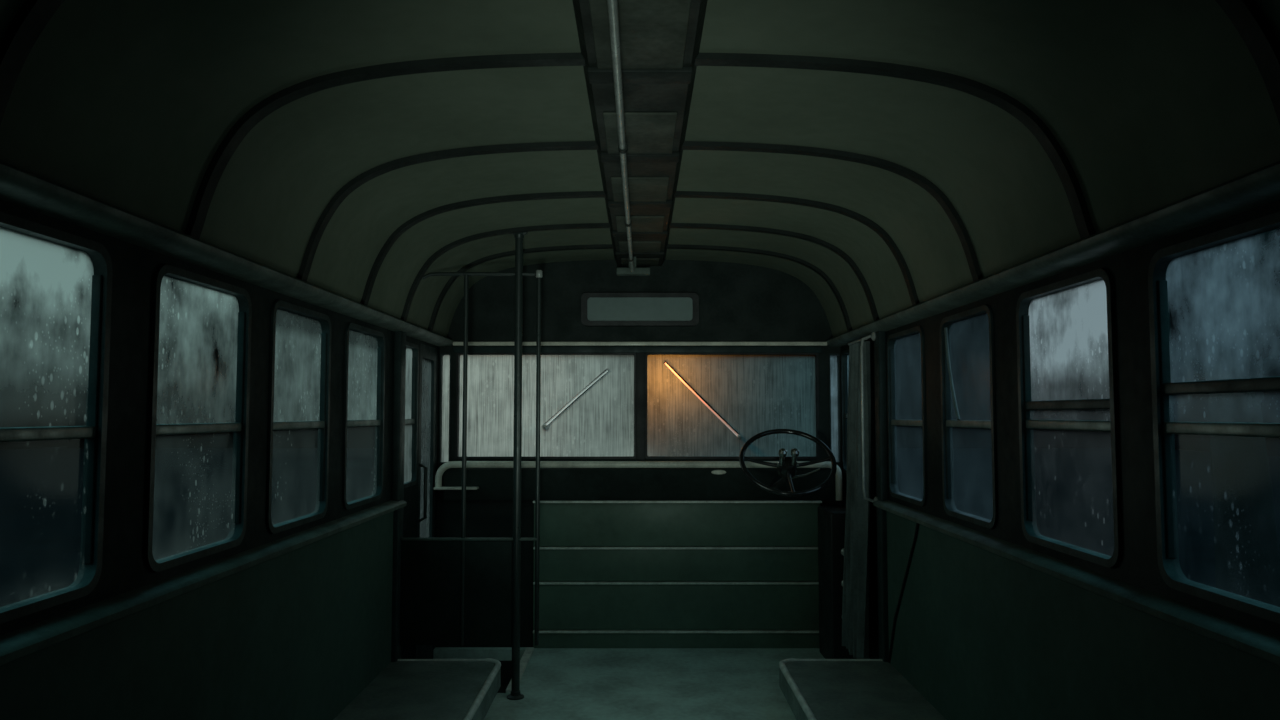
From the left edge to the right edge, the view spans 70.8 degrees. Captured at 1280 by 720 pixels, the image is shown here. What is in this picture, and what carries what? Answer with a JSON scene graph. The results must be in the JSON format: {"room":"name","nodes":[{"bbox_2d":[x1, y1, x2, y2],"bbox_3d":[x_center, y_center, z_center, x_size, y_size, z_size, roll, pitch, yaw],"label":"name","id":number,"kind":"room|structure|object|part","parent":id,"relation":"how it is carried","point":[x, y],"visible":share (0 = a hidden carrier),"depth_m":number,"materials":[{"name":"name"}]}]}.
{"room":"vehicle interior","nodes":[
{"label":"vehicle interior","id":0,"kind":"room"},
{"bbox_2d":[0,200,439,658],"bbox_3d":[-1.163,0.759,1.958,0.025,2.180,6.400,0,-3,0],"label":"wall","id":1,"kind":"structure","parent":0,"point":[124,568],"depth_m":2.09,"materials":[{"name":"metal"}]},
{"bbox_2d":[0,211,112,623],"bbox_3d":[-1.160,0.105,1.644,0.036,0.735,0.573,0,-3,0],"label":"window","id":2,"kind":"structure","parent":1,"relation":"in","point":[56,285],"depth_m":1.78,"materials":[{"name":"glass"}]},
{"bbox_3d":[-1.165,0.295,1.633,0.001,0.317,0.535,0,-3,0],"label":"pane","id":3,"kind":"part","parent":2,"relation":"part of","materials":[{"name":"clear glass"}]},
{"bbox_3d":[-1.171,-0.053,1.654,0.001,0.380,0.535,0,-3,0],"label":"pane","id":4,"kind":"part","parent":2,"relation":"part of","materials":[{"name":"clear glass"}]},
{"bbox_3d":[-1.165,0.137,1.642,0.025,0.026,0.535,0,-3,0],"label":"sash rail","id":5,"kind":"part","parent":2,"relation":"part of","materials":[{"name":"metal"}]},
{"bbox_2d":[0,511,393,719],"bbox_3d":[-1.144,1.082,1.438,0.012,1.112,5.400,0,-3,0],"label":"wall panel","id":6,"kind":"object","parent":1,"relation":"attached to","point":[300,633],"depth_m":2.59,"materials":[{"name":"green paint"}]},
{"bbox_2d":[144,265,251,571],"bbox_3d":[-1.160,0.149,2.368,0.036,0.735,0.523,0,-3,0],"label":"window","id":7,"kind":"structure","parent":1,"relation":"in","point":[199,388],"depth_m":2.36,"materials":[{"name":"glass"}]},
{"bbox_3d":[-1.165,0.338,2.357,0.001,0.317,0.485,0,-3,0],"label":"pane","id":8,"kind":"part","parent":7,"relation":"part of","materials":[{"name":"clear glass"}]},
{"bbox_3d":[-1.171,-0.010,2.377,0.001,0.380,0.485,0,-3,0],"label":"pane","id":9,"kind":"part","parent":7,"relation":"part of","materials":[{"name":"clear glass"}]},
{"bbox_3d":[-1.165,0.180,2.366,0.025,0.026,0.485,0,-3,0],"label":"sash rail","id":10,"kind":"part","parent":7,"relation":"part of","materials":[{"name":"metal"}]},
{"bbox_2d":[0,500,406,665],"bbox_3d":[-1.120,0.508,1.492,0.060,0.040,5.440,0,-3,0],"label":"trim","id":11,"kind":"structure","parent":1,"relation":"attached to","point":[14,645],"depth_m":2.06,"materials":[{"name":"green metal"}]},
{"bbox_2d":[0,161,454,346],"bbox_3d":[-1.107,-0.291,1.996,0.086,0.050,6.350,0,-3,0],"label":"trim","id":12,"kind":"structure","parent":1,"relation":"attached to","point":[20,187],"depth_m":2.07,"materials":[{"name":"metal"}]},
{"bbox_2d":[266,300,330,533],"bbox_3d":[-1.160,0.190,3.049,0.036,0.735,0.528,0,-3,0],"label":"window","id":13,"kind":"structure","parent":1,"relation":"in","point":[300,337],"depth_m":3.07,"materials":[{"name":"glass"}]},
{"bbox_3d":[-1.165,0.379,3.038,0.001,0.317,0.490,0,-3,0],"label":"pane","id":14,"kind":"part","parent":13,"relation":"part of","materials":[{"name":"clear glass"}]},
{"bbox_3d":[-1.171,0.031,3.059,0.001,0.380,0.490,0,-3,0],"label":"pane","id":15,"kind":"part","parent":13,"relation":"part of","materials":[{"name":"glass"}]},
{"bbox_3d":[-1.165,0.221,3.047,0.025,0.026,0.490,0,-3,0],"label":"sash rail","id":16,"kind":"part","parent":13,"relation":"part of","materials":[{"name":"metal"}]},
{"bbox_2d":[342,323,385,509],"bbox_3d":[-1.160,0.232,3.758,0.036,0.735,0.528,0,-3,0],"label":"window","id":17,"kind":"structure","parent":1,"relation":"in","point":[365,348],"depth_m":3.80,"materials":[{"name":"glass"}]},
{"bbox_3d":[-1.165,0.422,3.747,0.001,0.317,0.490,0,-3,0],"label":"pane","id":18,"kind":"part","parent":17,"relation":"part of","materials":[{"name":"clear glass"}]},
{"bbox_3d":[-1.171,0.074,3.767,0.001,0.380,0.490,0,-3,0],"label":"pane","id":19,"kind":"part","parent":17,"relation":"part of","materials":[{"name":"clear glass"}]},
{"bbox_3d":[-1.165,0.263,3.756,0.025,0.026,0.490,0,-3,0],"label":"sash rail","id":20,"kind":"part","parent":17,"relation":"part of","materials":[{"name":"grey metal"}]},
{"bbox_2d":[391,331,405,661],"bbox_3d":[-1.133,0.713,4.202,0.035,1.700,0.095,0,-3,0],"label":"pillar","id":21,"kind":"structure","parent":1,"relation":"attached to","point":[399,379],"depth_m":4.18,"materials":[{"name":"metal"}]},
{"bbox_2d":[404,341,418,487],"bbox_3d":[-1.160,0.270,4.462,0.036,0.713,0.338,0,-3,0],"label":"window","id":22,"kind":"structure","parent":1,"relation":"in","point":[412,350],"depth_m":4.59,"materials":[{"name":"glass"}]},
{"bbox_3d":[-1.165,0.456,4.451,0.001,0.302,0.300,0,-3,0],"label":"pane","id":23,"kind":"part","parent":22,"relation":"part of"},
{"bbox_3d":[-1.171,0.119,4.471,0.001,0.373,0.300,0,-3,0],"label":"pane","id":24,"kind":"part","parent":22,"relation":"part of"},
{"bbox_3d":[-1.165,0.306,4.460,0.025,0.026,0.300,0,-3,0],"label":"sash rail","id":25,"kind":"part","parent":22,"relation":"part of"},
{"bbox_2d":[416,344,436,658],"bbox_3d":[-1.148,0.912,4.849,0.074,1.980,0.390,0,-3,0],"label":"door","id":26,"kind":"structure","parent":1,"relation":"in","point":[428,355],"depth_m":4.92,"materials":[{"name":"paint"}]},
{"bbox_3d":[-1.138,0.693,4.697,0.052,0.315,0.018,0,-3,0],"label":"handle","id":27,"kind":"part","parent":26,"relation":"part of","materials":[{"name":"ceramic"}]},
{"bbox_3d":[-1.168,0.623,4.866,0.001,1.260,0.280,0,-3,0],"label":"pane","id":28,"kind":"part","parent":26,"relation":"part of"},
{"bbox_2d":[497,661,511,692],"bbox_3d":[-0.900,1.829,4.609,0.600,0.360,0.820,0,-3,0],"label":"floor","id":29,"kind":"structure","parent":0,"point":[506,666],"depth_m":5.00,"materials":[{"name":"paint"}]},
{"bbox_2d":[506,647,533,692],"bbox_3d":[-0.611,1.599,4.622,0.042,0.042,0.780,0,-3,0],"label":"trim","id":30,"kind":"structure","parent":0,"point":[528,652],"depth_m":4.72,"materials":[{"name":"metal"}]},
{"bbox_2d":[433,647,824,719],"bbox_3d":[0.000,1.577,1.909,2.400,0.300,6.400,0,-3,0],"label":"floor","id":31,"kind":"structure","parent":0,"point":[556,683],"depth_m":4.38,"materials":[{"name":"green"}]},
{"bbox_2d":[334,658,500,719],"bbox_3d":[-0.883,1.425,1.438,0.509,0.426,5.422,0,-3,0],"label":"seat","id":32,"kind":"object","parent":31,"relation":"on","point":[406,689],"visible":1,"depth_m":3.69,"materials":[{"name":"plastic"}]},
{"bbox_2d":[507,232,527,699],"bbox_3d":[-0.576,0.476,4.229,0.080,2.175,0.080,0,-3,0],"label":"pole","id":33,"kind":"object","parent":31,"relation":"on","point":[515,694],"visible":0.92,"depth_m":4.21,"materials":[{"name":"metal"}]},
{"bbox_2d":[400,270,541,644],"bbox_3d":[-0.788,0.448,4.231,0.649,1.753,0.032,0,-3,0],"label":"guard","id":34,"kind":"object","parent":33,"relation":"attached to","point":[455,591],"visible":0.98,"depth_m":4.19,"materials":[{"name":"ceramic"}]},
{"bbox_3d":[-0.855,1.083,4.193,0.517,0.480,0.012,0,-3,0],"label":"guard panel","id":35,"kind":"part","parent":34,"relation":"part of","materials":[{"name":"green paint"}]},
{"bbox_2d":[818,506,856,658],"bbox_3d":[1.067,1.199,4.795,0.164,0.800,0.364,0,-3,0],"label":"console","id":36,"kind":"object","parent":31,"relation":"on","point":[831,519],"visible":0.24,"depth_m":4.66,"materials":[{"name":"metal"}]},
{"bbox_2d":[779,658,945,719],"bbox_3d":[0.883,1.425,1.438,0.509,0.426,5.422,0,-3,0],"label":"seat","id":37,"kind":"object","parent":31,"relation":"on","point":[813,689],"visible":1,"depth_m":3.69,"materials":[{"name":"plastic"}]},
{"bbox_2d":[0,0,1279,336],"bbox_3d":[0.000,-0.559,2.037,2.326,0.520,6.400,0,-3,0],"label":"ceiling","id":38,"kind":"structure","parent":0,"point":[128,105],"depth_m":2.29,"materials":[{"name":"green paint"}]},
{"bbox_2d":[184,53,1095,238],"bbox_3d":[0.000,-0.522,2.225,2.238,0.479,0.044,0,-3,0],"label":"rib","id":39,"kind":"object","parent":38,"relation":"attached to","point":[241,128],"visible":0.89,"depth_m":2.22,"materials":[{"name":"paint"}]},
{"bbox_2d":[297,141,982,281],"bbox_3d":[0.000,-0.479,2.944,2.238,0.479,0.044,0,-3,0],"label":"rib","id":40,"kind":"object","parent":38,"relation":"attached to","point":[348,188],"visible":0.88,"depth_m":2.94,"materials":[{"name":"paint"}]},
{"bbox_2d":[572,0,707,265],"bbox_3d":[0.000,-0.736,2.118,0.290,0.050,6.140,0,-3,0],"label":"duct","id":41,"kind":"object","parent":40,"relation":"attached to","point":[660,40],"visible":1,"depth_m":2.46,"materials":[{"name":"metal"}]},
{"bbox_2d":[607,0,649,275],"bbox_3d":[-0.035,-0.682,1.984,0.180,0.110,5.780,0,-3,0],"label":"conduit","id":42,"kind":"object","parent":41,"relation":"attached to","point":[632,270],"visible":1,"depth_m":2.38,"materials":[{"name":"metal"}]},
{"bbox_3d":[0.000,-0.547,5.025,0.210,0.008,0.214,0,-3,0],"label":"panel","id":43,"kind":"part","parent":41,"relation":"part of","materials":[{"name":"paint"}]},
{"bbox_3d":[0.000,-0.574,4.574,0.210,0.008,0.277,0,-3,0],"label":"panel","id":44,"kind":"part","parent":41,"relation":"part of","materials":[{"name":"paint"}]},
{"bbox_3d":[0.000,-0.607,4.025,0.210,0.008,0.318,0,-3,0],"label":"panel","id":45,"kind":"part","parent":41,"relation":"part of","materials":[{"name":"paint"}]},
{"bbox_3d":[0.000,-0.644,3.408,0.210,0.008,0.353,0,-3,0],"label":"panel","id":46,"kind":"part","parent":41,"relation":"part of","materials":[{"name":"paint"}]},
{"bbox_3d":[0.000,-0.685,2.732,0.210,0.008,0.388,0,-3,0],"label":"panel","id":47,"kind":"part","parent":41,"relation":"part of","materials":[{"name":"paint"}]},
{"bbox_3d":[0.000,-0.728,2.013,0.210,0.008,0.388,0,-3,0],"label":"panel","id":48,"kind":"part","parent":41,"relation":"part of","materials":[{"name":"paint"}]},
{"bbox_2d":[0,0,1279,124],"bbox_3d":[0.000,-0.566,1.507,2.238,0.479,0.044,0,-3,0],"label":"rib","id":49,"kind":"object","parent":38,"relation":"attached to","point":[33,16],"visible":1,"depth_m":1.50,"materials":[{"name":"paint"}]},
{"bbox_2d":[360,191,919,305],"bbox_3d":[0.000,-0.440,3.603,2.238,0.479,0.044,0,-3,0],"label":"rib","id":50,"kind":"object","parent":38,"relation":"attached to","point":[399,231],"visible":0.88,"depth_m":3.59,"materials":[{"name":"paint"}]},
{"bbox_2d":[401,223,878,320],"bbox_3d":[0.000,-0.404,4.202,2.238,0.479,0.044,0,-3,0],"label":"rib","id":51,"kind":"object","parent":38,"relation":"attached to","point":[456,243],"visible":0.92,"depth_m":4.19,"materials":[{"name":"paint"}]},
{"bbox_2d":[427,244,852,330],"bbox_3d":[0.000,-0.372,4.731,2.238,0.479,0.044,0,-3,0],"label":"rib","id":52,"kind":"object","parent":38,"relation":"attached to","point":[817,270],"visible":0.88,"depth_m":4.72,"materials":[{"name":"paint"}]},
{"bbox_2d":[436,260,848,646],"bbox_3d":[0.000,0.707,5.142,2.400,2.665,0.050,0,-3,0],"label":"wall","id":53,"kind":"structure","parent":0,"point":[738,302],"depth_m":5.17,"materials":[{"name":"metal"}]},
{"bbox_2d":[439,353,450,463],"bbox_3d":[-1.113,0.277,5.154,0.063,0.629,0.038,0,-3,0],"label":"window","id":54,"kind":"structure","parent":53,"relation":"in","point":[445,358],"depth_m":5.16,"materials":[{"name":"glass"}]},
{"bbox_3d":[-1.113,0.278,5.171,0.059,0.625,0.001,0,-3,0],"label":"pane","id":55,"kind":"part","parent":54,"relation":"part of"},
{"bbox_2d":[453,346,821,460],"bbox_3d":[-0.015,0.259,5.234,2.110,0.661,0.209,0,-3,0],"label":"window","id":56,"kind":"structure","parent":53,"relation":"in","point":[639,409],"depth_m":5.17,"materials":[{"name":"clear glass"}]},
{"bbox_3d":[-0.537,0.262,5.176,1.010,0.587,0.001,0,-3,0],"label":"pane","id":57,"kind":"part","parent":56,"relation":"part of","materials":[{"name":"clear glass"}]},
{"bbox_2d":[542,369,607,427],"bbox_3d":[-0.377,0.226,5.208,0.384,0.348,0.030,0,-3,0],"label":"windshield wiper","id":58,"kind":"object","parent":56,"relation":"attached to","point":[606,370],"visible":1,"depth_m":5.21,"materials":[{"name":"silver metal"}]},
{"bbox_3d":[0.004,0.266,5.235,0.052,0.647,0.207,0,-3,0],"label":"divider post","id":59,"kind":"part","parent":56,"relation":"part of","materials":[{"name":"black metal"}]},
{"bbox_2d":[664,363,741,438],"bbox_3d":[0.364,0.238,5.207,0.454,0.450,0.030,0,-3,0],"label":"windshield wiper","id":60,"kind":"object","parent":56,"relation":"attached to","point":[665,364],"visible":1,"depth_m":5.21,"materials":[{"name":"silver metal"}]},
{"bbox_3d":[0.526,0.262,5.176,0.972,0.587,0.001,0,-3,0],"label":"pane","id":61,"kind":"part","parent":56,"relation":"part of","materials":[{"name":"clear glass"}]},
{"bbox_2d":[434,461,842,500],"bbox_3d":[-0.007,0.677,5.041,2.272,0.220,0.145,0,-3,0],"label":"dashboard","id":62,"kind":"object","parent":53,"relation":"attached to","point":[485,480],"visible":0.93,"depth_m":5.04,"materials":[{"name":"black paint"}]},
{"bbox_3d":[-0.052,0.636,5.026,2.184,0.142,0.038,0,-3,0],"label":"rail","id":63,"kind":"part","parent":62,"relation":"part of","materials":[{"name":"metal"}]},
{"bbox_3d":[0.440,0.627,5.028,0.084,0.027,0.017,0,-3,0],"label":"oval plate","id":64,"kind":"part","parent":62,"relation":"part of","materials":[{"name":"beige paint"}]},
{"bbox_2d":[739,429,836,496],"bbox_3d":[0.735,0.540,4.674,0.481,0.366,0.770,0,-3,0],"label":"steering wheel","id":65,"kind":"object","parent":62,"relation":"attached to","point":[786,467],"visible":1,"depth_m":4.47,"materials":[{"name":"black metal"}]},
{"bbox_3d":[0.820,0.575,4.535,0.176,0.061,0.014,-1,-3,10],"label":"column lever","id":66,"kind":"part","parent":65,"relation":"part of","materials":[{"name":"silver metal"}]},
{"bbox_3d":[1.079,0.674,5.024,0.098,0.216,0.038,0,-3,0],"label":"rail","id":67,"kind":"part","parent":62,"relation":"part of","materials":[{"name":"grey metal"}]},
{"bbox_2d":[581,293,698,325],"bbox_3d":[0.000,-0.288,5.149,0.670,0.188,0.055,0,-3,0],"label":"mirror","id":68,"kind":"object","parent":53,"relation":"attached to","point":[597,309],"visible":1,"depth_m":5.13,"materials":[{"name":"mirror"}]},
{"bbox_2d":[587,297,692,320],"bbox_3d":[0.000,-0.288,5.151,0.612,0.144,0.032,0,-3,0],"label":"mirror glass","id":69,"kind":"object","parent":68,"relation":"attached to","point":[598,308],"depth_m":5.13,"materials":[{"name":"grey mirror"}]},
{"bbox_2d":[453,342,826,345],"bbox_3d":[0.000,-0.093,5.150,2.140,0.022,0.030,0,-3,0],"label":"trim","id":70,"kind":"structure","parent":53,"relation":"attached to","point":[454,343],"depth_m":5.13,"materials":[{"name":"beige paint"}]},
{"bbox_2d":[533,547,817,549],"bbox_3d":[0.210,1.061,5.079,1.620,0.012,0.034,0,-3,0],"label":"trim","id":71,"kind":"structure","parent":53,"relation":"attached to","point":[541,548],"depth_m":5.06,"materials":[{"name":"metal"}]},
{"bbox_2d":[533,581,818,584],"bbox_3d":[0.210,1.256,5.067,1.620,0.012,0.034,0,-3,0],"label":"trim","id":72,"kind":"structure","parent":53,"relation":"attached to","point":[540,582],"depth_m":5.05,"materials":[{"name":"metal"}]},
{"bbox_2d":[533,630,818,632],"bbox_3d":[0.210,1.524,5.051,1.620,0.012,0.034,0,-3,0],"label":"trim","id":73,"kind":"structure","parent":53,"relation":"attached to","point":[540,631],"depth_m":5.03,"materials":[{"name":"metal"}]},
{"bbox_2d":[533,503,819,647],"bbox_3d":[0.210,1.210,5.076,1.620,0.812,0.022,0,-3,0],"label":"wall panel","id":74,"kind":"object","parent":53,"relation":"attached to","point":[561,607],"visible":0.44,"depth_m":5.07,"materials":[{"name":"paint"}]},
{"bbox_2d":[533,500,821,502],"bbox_3d":[0.210,0.797,5.074,1.620,0.012,0.075,0,-3,0],"label":"trim","id":75,"kind":"structure","parent":53,"relation":"attached to","point":[541,501],"depth_m":5.04,"materials":[{"name":"metal"}]},
{"bbox_2d":[829,353,840,463],"bbox_3d":[1.113,0.277,5.154,0.063,0.629,0.038,0,-3,0],"label":"window","id":76,"kind":"structure","parent":53,"relation":"in","point":[834,358],"depth_m":5.16,"materials":[{"name":"clear glass"}]},
{"bbox_3d":[1.113,0.278,5.171,0.059,0.625,0.001,0,-3,0],"label":"pane","id":77,"kind":"part","parent":76,"relation":"part of","materials":[{"name":"clear glass"}]},
{"bbox_2d":[840,200,1279,658],"bbox_3d":[1.163,0.699,1.962,0.025,2.060,6.400,0,-3,0],"label":"wall","id":78,"kind":"structure","parent":0,"point":[1138,565],"depth_m":2.17,"materials":[{"name":"metal"}]},
{"bbox_2d":[841,349,848,473],"bbox_3d":[1.160,0.281,4.892,0.036,0.683,0.398,0,-3,0],"label":"window","id":79,"kind":"structure","parent":78,"relation":"in","point":[845,354],"depth_m":5.07,"materials":[{"name":"glass"}]},
{"bbox_2d":[874,331,888,661],"bbox_3d":[1.133,0.713,4.202,0.035,1.700,0.095,0,-3,0],"label":"pillar","id":80,"kind":"structure","parent":78,"relation":"attached to","point":[880,379],"depth_m":4.18,"materials":[{"name":"metal"}]},
{"bbox_2d":[842,339,870,658],"bbox_3d":[1.065,0.668,4.448,0.091,1.539,0.380,0,-3,0],"label":"vertical post","id":81,"kind":"object","parent":80,"relation":"hanging from","point":[855,600],"visible":0.94,"depth_m":4.34,"materials":[{"name":"metal"}]},
{"bbox_3d":[1.085,-0.093,4.489,0.014,0.014,0.370,0,-3,0],"label":"rod","id":82,"kind":"part","parent":81,"relation":"part of","materials":[{"name":"metal"}]},
{"bbox_2d":[860,332,877,502],"bbox_3d":[1.081,0.276,4.261,0.068,0.824,0.044,0,-3,0],"label":"pole","id":83,"kind":"object","parent":80,"relation":"attached to","point":[872,336],"visible":0.92,"depth_m":4.26,"materials":[{"name":"metal"}]},
{"bbox_2d":[887,523,918,661],"bbox_3d":[1.132,1.018,3.881,0.012,0.689,0.480,0,-3,0],"label":"cable","id":84,"kind":"object","parent":78,"relation":"attached to","point":[917,524],"visible":0.89,"depth_m":3.88,"materials":[{"name":"black rubber"}]},
{"bbox_2d":[886,326,926,505],"bbox_3d":[1.160,0.240,3.888,0.036,0.735,0.528,0,-3,0],"label":"window","id":85,"kind":"structure","parent":78,"relation":"in","point":[893,421],"depth_m":4.11,"materials":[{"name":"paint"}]},
{"bbox_3d":[1.165,0.271,3.886,0.025,0.026,0.490,0,-3,0],"label":"sash rail","id":86,"kind":"part","parent":85,"relation":"part of","materials":[{"name":"grey metal"}]},
{"bbox_2d":[940,305,997,528],"bbox_3d":[1.160,0.196,3.161,0.036,0.735,0.503,0,-3,0],"label":"window","id":87,"kind":"structure","parent":78,"relation":"in","point":[947,386],"depth_m":3.33,"materials":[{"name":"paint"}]},
{"bbox_3d":[1.165,0.225,3.160,0.025,0.026,0.465,0,-3,0],"label":"sash rail","id":88,"kind":"part","parent":87,"relation":"part of","materials":[{"name":"metal"}]},
{"bbox_2d":[825,161,1279,346],"bbox_3d":[1.107,-0.291,1.996,0.086,0.050,6.350,0,-3,0],"label":"trim","id":89,"kind":"structure","parent":78,"relation":"attached to","point":[1259,187],"depth_m":2.07,"materials":[{"name":"green metal"}]},
{"bbox_2d":[1016,269,1121,567],"bbox_3d":[1.160,0.153,2.440,0.036,0.735,0.548,0,-3,0],"label":"window","id":90,"kind":"structure","parent":78,"relation":"in","point":[1068,406],"depth_m":2.43,"materials":[{"name":"glass"}]},
{"bbox_3d":[1.165,0.121,2.442,0.025,0.026,0.510,0,-3,0],"label":"sash rail","id":91,"kind":"part","parent":90,"relation":"part of","materials":[{"name":"metal"}]},
{"bbox_3d":[1.165,0.176,2.439,0.025,0.026,0.510,0,-3,0],"label":"sash rail","id":92,"kind":"part","parent":90,"relation":"part of","materials":[{"name":"grey metal"}]},
{"bbox_3d":[1.171,-0.037,2.452,0.001,0.317,0.510,0,-3,0],"label":"pane","id":93,"kind":"part","parent":90,"relation":"part of","materials":[{"name":"clear glass"}]},
{"bbox_3d":[1.165,0.311,2.431,0.001,0.380,0.510,0,-3,0],"label":"pane","id":94,"kind":"part","parent":90,"relation":"part of","materials":[{"name":"clear glass"}]},
{"bbox_2d":[873,500,1279,665],"bbox_3d":[1.120,0.508,1.492,0.060,0.040,5.440,0,-3,0],"label":"trim","id":95,"kind":"structure","parent":78,"relation":"attached to","point":[1265,645],"depth_m":2.06,"materials":[{"name":"metal"}]},
{"bbox_2d":[886,511,1279,719],"bbox_3d":[1.144,1.082,1.438,0.012,1.112,5.400,0,-3,0],"label":"wall panel","id":96,"kind":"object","parent":78,"relation":"attached to","point":[980,634],"depth_m":2.57,"materials":[{"name":"green paint"}]},
{"bbox_2d":[1148,211,1279,623],"bbox_3d":[1.160,0.110,1.726,0.036,0.735,0.558,0,-3,0],"label":"window","id":97,"kind":"structure","parent":78,"relation":"in","point":[1214,298],"depth_m":1.81,"materials":[{"name":"glass"}]},
{"bbox_3d":[1.165,0.049,1.730,0.025,0.026,0.520,0,-3,0],"label":"sash rail","id":98,"kind":"part","parent":97,"relation":"part of","materials":[{"name":"metal"}]},
{"bbox_3d":[1.165,0.134,1.725,0.025,0.026,0.520,0,-3,0],"label":"sash rail","id":99,"kind":"part","parent":97,"relation":"part of","materials":[{"name":"grey metal"}]},
{"bbox_3d":[1.171,-0.095,1.739,0.001,0.287,0.520,0,-3,0],"label":"pane","id":100,"kind":"part","parent":97,"relation":"part of","materials":[{"name":"clear glass"}]},
{"bbox_3d":[1.165,0.253,1.718,0.001,0.410,0.520,0,-3,0],"label":"pane","id":101,"kind":"part","parent":97,"relation":"part of","materials":[{"name":"clear glass"}]},
{"label":"outside","id":102,"kind":"structure","parent":0,"visible":0},
{"bbox_2d":[897,448,992,519],"bbox_3d":[0.000,3.803,24.817,140.000,0.100,130.000,0,-3,0],"label":"ground","id":103,"kind":"structure","parent":102,"point":[973,488],"depth_m":32.09,"materials":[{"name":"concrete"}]}
]}

